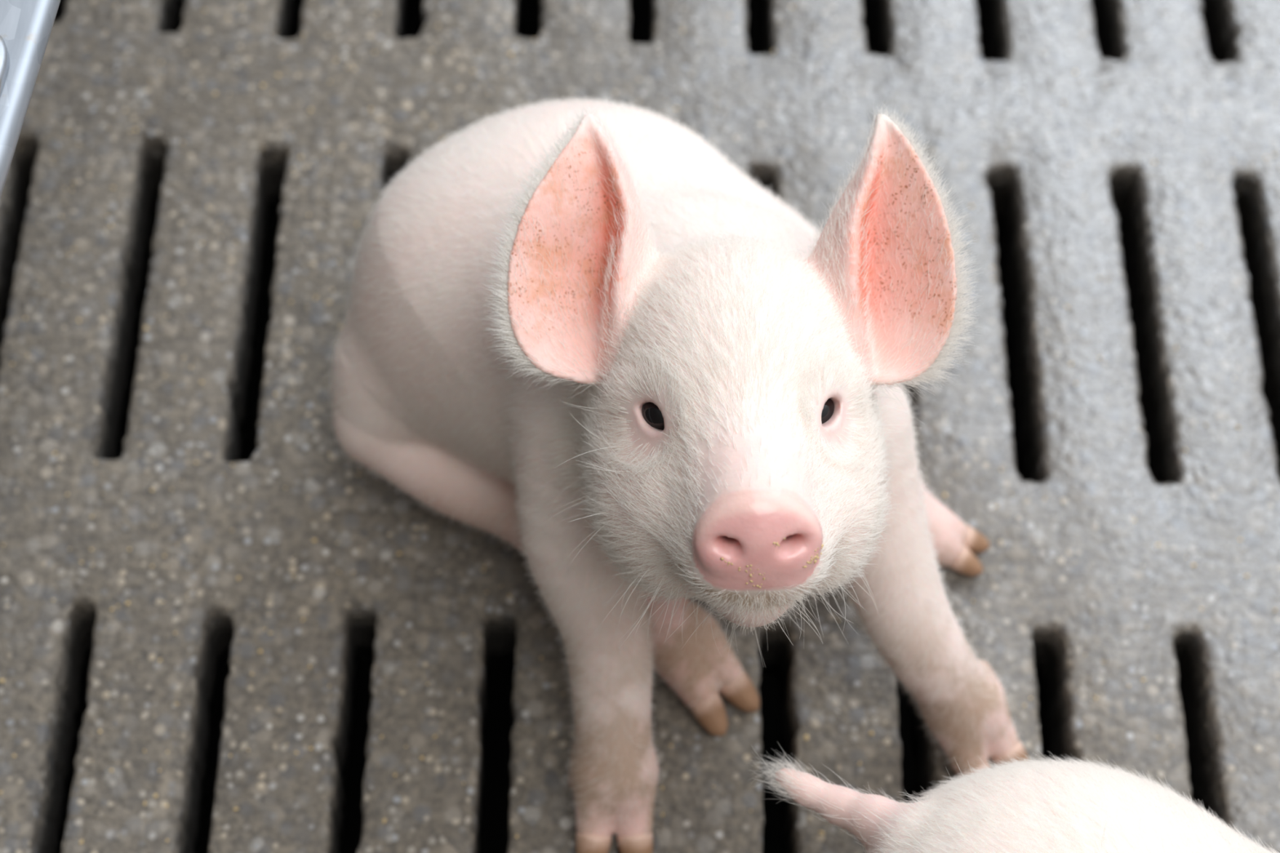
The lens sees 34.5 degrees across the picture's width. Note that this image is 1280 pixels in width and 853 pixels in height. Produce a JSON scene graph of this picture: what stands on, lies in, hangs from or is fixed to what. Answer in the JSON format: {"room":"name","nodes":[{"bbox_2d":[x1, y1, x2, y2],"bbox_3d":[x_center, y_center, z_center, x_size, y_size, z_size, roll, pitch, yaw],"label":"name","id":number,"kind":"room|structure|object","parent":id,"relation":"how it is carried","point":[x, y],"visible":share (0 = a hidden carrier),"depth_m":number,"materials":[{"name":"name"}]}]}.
{"room":"farm building","nodes":[
{"label":"farm building","id":0,"kind":"room"},
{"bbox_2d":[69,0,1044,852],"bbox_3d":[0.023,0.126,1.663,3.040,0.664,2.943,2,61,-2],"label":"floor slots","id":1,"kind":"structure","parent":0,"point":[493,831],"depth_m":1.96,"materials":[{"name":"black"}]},
{"bbox_2d":[0,0,1279,852],"bbox_3d":[0.039,-0.054,1.333,3.040,0.085,2.943,2,61,-2],"label":"floor","id":2,"kind":"structure","parent":0,"point":[1113,451],"depth_m":1.26,"materials":[{"name":"concrete"}]},
{"bbox_2d":[0,0,60,198],"bbox_3d":[-0.284,-0.171,1.102,0.066,0.407,2.168,6,61,1],"label":"rail","id":3,"kind":"object","parent":2,"relation":"on","point":[26,26],"visible":1,"depth_m":0.87,"materials":[{"name":"metal"}]},
{"bbox_2d":[0,0,1279,844],"bbox_3d":[0.029,-0.041,1.277,1.000,0.002,1.000,2,61,-2],"label":"crumbs","id":4,"kind":"object","parent":2,"relation":"on","point":[806,736],"visible":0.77,"depth_m":1.24,"materials":[{"name":"grey food"}]},
{"bbox_2d":[326,93,1029,852],"bbox_3d":[0.034,-0.017,1.058,0.308,0.357,0.449,-27,66,-16],"label":"piglet","id":5,"kind":"object","parent":2,"relation":"on","point":[575,334],"visible":0.99,"depth_m":0.98,"materials":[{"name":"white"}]},
{"bbox_2d":[720,537,823,588],"bbox_3d":[0.055,0.055,0.839,0.045,0.022,0.012,-10,62,-8],"label":"crumbs","id":6,"kind":"object","parent":5,"relation":"attached to","point":[774,543],"visible":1,"depth_m":0.84,"materials":[{"name":"beige food"}]},
{"bbox_2d":[751,749,1278,852],"bbox_3d":[0.335,0.321,0.900,0.636,0.331,0.204,24,63,10],"label":"piglet","id":7,"kind":"object","parent":2,"relation":"on","point":[1041,806],"visible":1,"depth_m":0.90,"materials":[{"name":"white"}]}
]}

